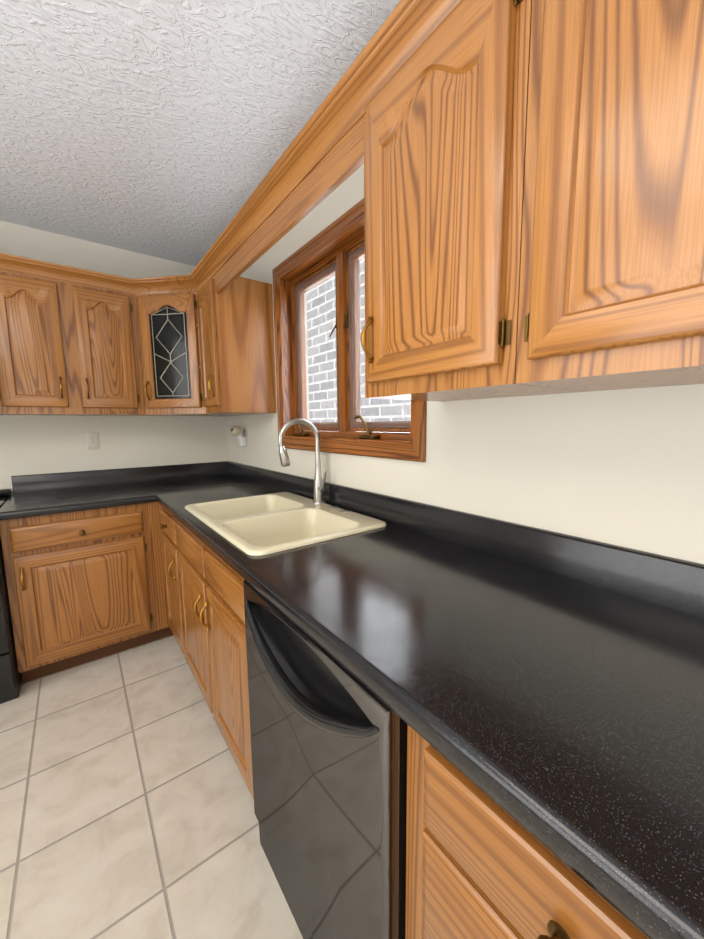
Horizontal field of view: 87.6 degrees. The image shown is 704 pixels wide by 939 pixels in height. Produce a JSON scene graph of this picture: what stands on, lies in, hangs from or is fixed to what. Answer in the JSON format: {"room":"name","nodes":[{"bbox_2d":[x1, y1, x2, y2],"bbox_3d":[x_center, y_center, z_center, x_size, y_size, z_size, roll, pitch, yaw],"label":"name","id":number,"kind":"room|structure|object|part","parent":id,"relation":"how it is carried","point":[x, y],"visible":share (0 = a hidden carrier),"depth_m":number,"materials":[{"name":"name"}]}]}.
{"room":"kitchen","nodes":[
{"label":"kitchen","id":0,"kind":"room"},
{"bbox_2d":[0,220,228,493],"bbox_3d":[-2.451,-0.137,1.928,3.860,2.450,0.160,-6,9,-37],"label":"wall","id":1,"kind":"structure","parent":0,"point":[36,444],"depth_m":2.37,"materials":[{"name":"beige paint"}]},
{"bbox_2d":[0,260,71,415],"bbox_3d":[-1.780,-0.675,2.057,0.322,0.728,0.343,-6,9,-37],"label":"upper cabinet","id":2,"kind":"object","parent":1,"relation":"attached to","point":[35,380],"depth_m":1.92,"materials":[{"name":"brown wood"}]},
{"bbox_3d":[-1.688,-0.659,1.924,0.272,0.652,0.019,-6,9,-37],"label":"door","id":3,"kind":"part","parent":2,"relation":"part of","materials":[{"name":"brown wood"}]},
{"bbox_3d":[-1.582,-0.447,1.995,0.016,0.118,0.038,-6,9,-37],"label":"handle","id":4,"kind":"part","parent":2,"relation":"part of","materials":[{"name":"gold metal"}]},
{"bbox_2d":[85,432,99,449],"bbox_3d":[-1.691,-0.187,2.394,0.070,0.115,0.007,-6,9,-37],"label":"electrical outlet","id":5,"kind":"object","parent":1,"relation":"attached to","point":[92,441],"visible":1,"depth_m":2.39,"materials":[{"name":"beige plastic"}]},
{"bbox_2d":[60,272,155,415],"bbox_3d":[-1.499,-0.704,2.265,0.380,0.728,0.347,-6,9,-37],"label":"upper cabinet","id":6,"kind":"object","parent":1,"relation":"attached to","point":[100,315],"depth_m":2.11,"materials":[{"name":"brown wood"}]},
{"bbox_3d":[-1.489,-0.456,2.065,0.016,0.118,0.038,-6,9,-37],"label":"handle","id":7,"kind":"part","parent":6,"relation":"part of","materials":[{"name":"gold metal"}]},
{"bbox_3d":[-1.419,-0.687,2.125,0.272,0.652,0.019,-6,9,-37],"label":"door","id":8,"kind":"part","parent":6,"relation":"part of","materials":[{"name":"brown wood"}]},
{"bbox_2d":[0,635,302,938],"bbox_3d":[-0.585,1.438,-0.481,4.020,0.120,6.520,-6,9,-37],"label":"floor","id":9,"kind":"structure","parent":0,"point":[126,805],"depth_m":1.24,"materials":[{"name":"tile"}]},
{"bbox_2d":[0,489,21,703],"bbox_3d":[-2.084,0.645,1.701,0.762,0.945,0.726,-6,9,-37],"label":"range","id":10,"kind":"object","parent":9,"relation":"on","point":[10,679],"visible":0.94,"depth_m":1.73,"materials":[{"name":"black metal"}]},
{"bbox_3d":[-1.914,0.583,1.465,0.754,0.600,0.042,-6,9,-37],"label":"door","id":11,"kind":"part","parent":10,"relation":"part of","materials":[{"name":"black metal"}]},
{"bbox_3d":[-1.912,0.989,1.518,0.754,0.195,0.036,-6,9,-37],"label":"drawer","id":12,"kind":"part","parent":10,"relation":"part of","materials":[{"name":"black metal"}]},
{"bbox_2d":[0,503,155,682],"bbox_3d":[-1.590,0.618,2.171,0.580,0.872,0.628,-6,9,-37],"label":"base cabinet","id":13,"kind":"object","parent":9,"relation":"on","point":[84,586],"depth_m":1.91,"materials":[{"name":"brown wood"}]},
{"bbox_3d":[-1.575,0.528,1.754,0.016,0.118,0.038,-6,9,-37],"label":"handle","id":14,"kind":"part","parent":13,"relation":"part of","materials":[{"name":"gold metal"}]},
{"bbox_2d":[0,468,147,520],"bbox_3d":[-1.573,0.112,2.118,0.630,0.141,0.640,-6,9,-37],"label":"countertop","id":15,"kind":"structure","parent":13,"relation":"on","point":[33,495],"depth_m":2.18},
{"bbox_3d":[-1.397,0.316,1.899,0.548,0.120,0.019,-6,9,-37],"label":"drawer","id":16,"kind":"part","parent":13,"relation":"part of","materials":[{"name":"brown wood"}]},
{"bbox_3d":[-1.393,0.678,1.944,0.548,0.563,0.019,-6,9,-37],"label":"door","id":17,"kind":"part","parent":13,"relation":"part of","materials":[{"name":"brown wood"}]},
{"bbox_3d":[-1.382,0.324,1.880,0.027,0.027,0.030,-6,9,-37],"label":"knob","id":18,"kind":"part","parent":13,"relation":"part of","materials":[{"name":"gold metal"}]},
{"bbox_2d":[156,502,246,681],"bbox_3d":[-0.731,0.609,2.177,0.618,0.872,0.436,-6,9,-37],"label":"base cabinet","id":19,"kind":"object","parent":9,"relation":"on","point":[204,610],"depth_m":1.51,"materials":[{"name":"brown wood"}]},
{"bbox_3d":[-0.988,0.302,1.976,0.019,0.120,0.370,-6,9,-37],"label":"drawer","id":20,"kind":"part","parent":19,"relation":"part of","materials":[{"name":"brown wood"}]},
{"bbox_3d":[-0.913,0.509,1.859,0.038,0.118,0.016,-6,9,-37],"label":"handle","id":21,"kind":"part","parent":19,"relation":"part of","materials":[{"name":"gold metal"}]},
{"bbox_3d":[-0.984,0.664,2.021,0.019,0.563,0.370,-6,9,-37],"label":"door","id":22,"kind":"part","parent":19,"relation":"part of","materials":[{"name":"brown wood"}]},
{"bbox_2d":[132,461,703,938],"bbox_3d":[-0.203,0.189,1.379,0.660,0.143,3.478,-6,9,-37],"label":"countertop","id":23,"kind":"structure","parent":19,"relation":"on","point":[544,687],"depth_m":0.61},
{"bbox_2d":[185,492,385,555],"bbox_3d":[-0.329,0.284,1.586,0.552,0.211,0.860,-6,9,-37],"label":"sink","id":24,"kind":"object","parent":23,"relation":"in","point":[261,525],"visible":0.67,"depth_m":1.56,"materials":[{"name":"beige ceramic"}]},
{"bbox_2d":[278,419,326,503],"bbox_3d":[-0.217,-0.033,1.684,0.214,0.399,0.124,-6,9,-37],"label":"faucet","id":25,"kind":"object","parent":23,"relation":"on","point":[319,484],"visible":1,"depth_m":1.71,"materials":[{"name":"silver metal"}]},
{"bbox_2d":[243,580,406,938],"bbox_3d":[0.105,0.745,1.020,0.632,0.864,0.607,-6,9,-37],"label":"dishwasher","id":26,"kind":"object","parent":9,"relation":"on","point":[329,748],"visible":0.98,"depth_m":0.75,"materials":[{"name":"black metal"}]},
{"bbox_3d":[-0.097,1.141,0.912,0.028,0.108,0.603,-6,9,-37],"label":"panel","id":27,"kind":"part","parent":26,"relation":"part of","materials":[{"name":"black metal"}]},
{"bbox_3d":[-0.136,0.444,0.801,0.036,0.125,0.564,-6,9,-37],"label":"handle","id":28,"kind":"part","parent":26,"relation":"part of","materials":[{"name":"black"}]},
{"bbox_2d":[405,724,648,938],"bbox_3d":[0.459,0.791,0.612,0.618,0.872,0.459,-6,9,-37],"label":"base cabinet","id":29,"kind":"object","parent":9,"relation":"on","point":[473,871],"depth_m":0.46,"materials":[{"name":"brown wood"}]},
{"bbox_3d":[0.224,0.643,0.404,0.019,0.183,0.386,-6,9,-37],"label":"drawer","id":30,"kind":"part","parent":29,"relation":"part of","materials":[{"name":"brown wood"}]},
{"bbox_3d":[0.223,0.480,0.384,0.019,0.120,0.386,-6,9,-37],"label":"drawer","id":31,"kind":"part","parent":29,"relation":"part of","materials":[{"name":"brown wood"}]},
{"bbox_3d":[0.203,0.482,0.369,0.030,0.027,0.027,-6,9,-37],"label":"knob","id":32,"kind":"part","parent":29,"relation":"part of","materials":[{"name":"gold metal"}]},
{"bbox_2d":[0,0,400,265],"bbox_3d":[-0.610,-1.112,-0.798,4.020,0.120,6.520,-6,9,-37],"label":"ceiling","id":33,"kind":"structure","parent":0,"point":[170,130],"depth_m":1.32,"materials":[{"name":"white paint"}]},
{"bbox_2d":[227,164,703,563],"bbox_3d":[0.942,0.004,0.513,0.160,2.450,6.200,-6,9,-37],"label":"wall","id":34,"kind":"structure","parent":0,"point":[622,467],"depth_m":0.95,"materials":[{"name":"beige paint"}]},
{"bbox_2d":[132,272,199,411],"bbox_3d":[-1.086,-0.747,2.213,0.298,0.742,0.298,-6,9,-37],"label":"upper cabinet","id":35,"kind":"object","parent":34,"relation":"attached to","point":[165,314],"depth_m":2.19,"materials":[{"name":"brown wood"}]},
{"bbox_3d":[-1.758,-1.016,1.729,1.592,0.074,0.179,-6,9,-37],"label":"crown","id":36,"kind":"part","parent":35,"relation":"part of","materials":[{"name":"brown wood"}]},
{"bbox_3d":[-1.240,-0.478,2.221,0.031,0.118,0.031,-6,9,-37],"label":"corner handle","id":37,"kind":"part","parent":35,"relation":"part of","materials":[{"name":"gold metal"}]},
{"bbox_3d":[-1.088,-0.700,2.201,0.259,0.652,0.259,-6,9,-37],"label":"corner door","id":38,"kind":"part","parent":35,"relation":"part of","materials":[{"name":"brown wood"}]},
{"bbox_3d":[-1.088,-0.700,2.200,0.174,0.544,0.174,-6,9,-37],"label":"corner door glass","id":39,"kind":"part","parent":35,"relation":"part of","materials":[{"name":"black glass"}]},
{"bbox_3d":[-0.141,-0.942,1.001,0.179,0.074,3.012,-6,9,-37],"label":"crown","id":40,"kind":"part","parent":35,"relation":"part of","materials":[{"name":"brown wood"}]},
{"bbox_2d":[192,264,275,415],"bbox_3d":[-0.691,-0.700,2.170,0.347,0.728,0.330,-6,9,-37],"label":"upper cabinet","id":41,"kind":"object","parent":34,"relation":"attached to","point":[235,359],"depth_m":2.04,"materials":[{"name":"brown wood"}]},
{"bbox_3d":[-0.807,-0.685,2.059,0.019,0.652,0.258,-6,9,-37],"label":"door","id":42,"kind":"part","parent":41,"relation":"part of","materials":[{"name":"brown wood"}]},
{"bbox_3d":[-0.764,-0.454,1.988,0.038,0.118,0.016,-6,9,-37],"label":"handle","id":43,"kind":"part","parent":41,"relation":"part of","materials":[{"name":"gold metal"}]},
{"bbox_2d":[230,426,247,446],"bbox_3d":[-0.795,-0.232,2.573,0.112,0.150,0.079,-6,9,-37],"label":"air freshener","id":44,"kind":"object","parent":34,"relation":"attached to","point":[237,432],"visible":1,"depth_m":2.56,"materials":[{"name":"beige plastic"}]},
{"bbox_3d":[-0.808,-0.269,2.558,0.080,0.074,0.079,-6,9,-37],"label":"globe","id":45,"kind":"part","parent":44,"relation":"part of","materials":[{"name":"beige plastic"}]},
{"bbox_3d":[-0.755,-0.219,2.608,0.007,0.115,0.070,-6,9,-37],"label":"plate","id":46,"kind":"part","parent":44,"relation":"part of","materials":[{"name":"beige plastic"}]},
{"bbox_2d":[272,198,426,461],"bbox_3d":[-0.052,-0.577,1.699,0.124,0.996,1.131,-6,9,-37],"label":"window","id":47,"kind":"structure","parent":34,"relation":"in","point":[337,239],"depth_m":1.72,"materials":[{"name":"brown wood"}]},
{"bbox_2d":[291,417,308,435],"bbox_3d":[-0.290,-0.237,2.027,0.061,0.104,0.109,-6,9,-37],"label":"window crank","id":48,"kind":"object","parent":47,"relation":"attached to","point":[300,433],"depth_m":2.02,"materials":[{"name":"gold metal"}]},
{"bbox_3d":[-0.188,-0.601,1.904,0.004,0.788,0.430,-6,9,-37],"label":"window screen frame","id":49,"kind":"part","parent":47,"relation":"part of","materials":[{"name":"brown wood"}]},
{"bbox_2d":[295,266,338,427],"bbox_3d":[-0.189,-0.601,1.904,0.001,0.764,0.406,-6,9,-37],"label":"screen","id":50,"kind":"object","parent":47,"relation":"attached to","point":[316,349],"visible":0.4,"depth_m":1.89,"materials":[{"name":"grey"}]},
{"bbox_3d":[-0.171,-0.602,1.917,0.038,0.796,0.438,-6,9,-37],"label":"window sash","id":51,"kind":"part","parent":47,"relation":"part of","materials":[{"name":"brown wood"}]},
{"bbox_3d":[-0.170,-0.603,1.918,0.004,0.716,0.358,-6,9,-37],"label":"glass","id":52,"kind":"part","parent":47,"relation":"part of","materials":[{"name":"clear glass"}]},
{"bbox_2d":[329,318,336,336],"bbox_3d":[-0.082,-0.666,1.721,0.037,0.087,0.043,-6,9,-37],"label":"lock","id":53,"kind":"object","parent":47,"relation":"attached to","point":[335,326],"visible":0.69,"depth_m":1.72,"materials":[{"name":"gold metal"}]},
{"bbox_2d":[343,314,347,331],"bbox_3d":[-0.030,-0.658,1.652,0.037,0.087,0.043,-6,9,-37],"label":"lock","id":54,"kind":"object","parent":47,"relation":"attached to","point":[345,324],"visible":0.98,"depth_m":1.66,"materials":[{"name":"gold metal"}]},
{"bbox_3d":[-0.027,-0.579,1.718,0.062,0.855,0.990,-6,9,-37],"label":"frame","id":55,"kind":"part","parent":47,"relation":"part of","materials":[{"name":"brown wood"}]},
{"bbox_2d":[354,415,379,438],"bbox_3d":[0.062,-0.183,1.565,0.061,0.104,0.109,-6,9,-37],"label":"window crank","id":56,"kind":"object","parent":47,"relation":"attached to","point":[368,435],"depth_m":1.56,"materials":[{"name":"gold metal"}]},
{"bbox_3d":[0.110,-0.555,1.513,0.004,0.788,0.430,-6,9,-37],"label":"window screen frame","id":57,"kind":"part","parent":47,"relation":"part of","materials":[{"name":"brown wood"}]},
{"bbox_2d":[348,247,409,427],"bbox_3d":[0.109,-0.555,1.512,0.001,0.764,0.406,-6,9,-37],"label":"screen","id":58,"kind":"object","parent":47,"relation":"attached to","point":[364,361],"visible":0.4,"depth_m":1.61,"materials":[{"name":"grey"}]},
{"bbox_3d":[0.127,-0.557,1.526,0.038,0.796,0.438,-6,9,-37],"label":"window sash","id":59,"kind":"part","parent":47,"relation":"part of","materials":[{"name":"brown wood"}]},
{"bbox_3d":[0.128,-0.557,1.527,0.004,0.716,0.358,-6,9,-37],"label":"glass","id":60,"kind":"part","parent":47,"relation":"part of","materials":[{"name":"clear glass"}]},
{"bbox_2d":[348,0,527,401],"bbox_3d":[0.285,-0.551,0.891,0.343,0.728,0.438,-6,9,-37],"label":"upper cabinet","id":61,"kind":"object","parent":34,"relation":"attached to","point":[428,125],"depth_m":0.76,"materials":[{"name":"brown wood"}]},
{"bbox_3d":[0.038,-0.331,0.934,0.038,0.118,0.016,-6,9,-37],"label":"handle","id":62,"kind":"part","parent":61,"relation":"part of","materials":[{"name":"gold metal"}]},
{"bbox_3d":[0.156,-0.545,0.792,0.019,0.666,0.380,-6,9,-37],"label":"door","id":63,"kind":"part","parent":61,"relation":"part of","materials":[{"name":"brown wood"}]},
{"bbox_2d":[496,0,703,395],"bbox_3d":[0.690,-0.489,0.358,0.343,0.728,0.907,-6,9,-37],"label":"upper cabinet","id":64,"kind":"object","parent":34,"relation":"attached to","point":[532,196],"depth_m":0.53,"materials":[{"name":"brown wood"}]},
{"bbox_3d":[0.423,-0.504,0.441,0.019,0.666,0.395,-6,9,-37],"label":"door","id":65,"kind":"part","parent":64,"relation":"part of","materials":[{"name":"brown wood"}]},
{"label":"outside","id":66,"kind":"structure","parent":0,"visible":0},
{"bbox_2d":[306,259,409,432],"bbox_3d":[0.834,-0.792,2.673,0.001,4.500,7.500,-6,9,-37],"label":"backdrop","id":67,"kind":"structure","parent":66,"point":[311,392],"depth_m":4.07,"materials":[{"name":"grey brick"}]}
]}

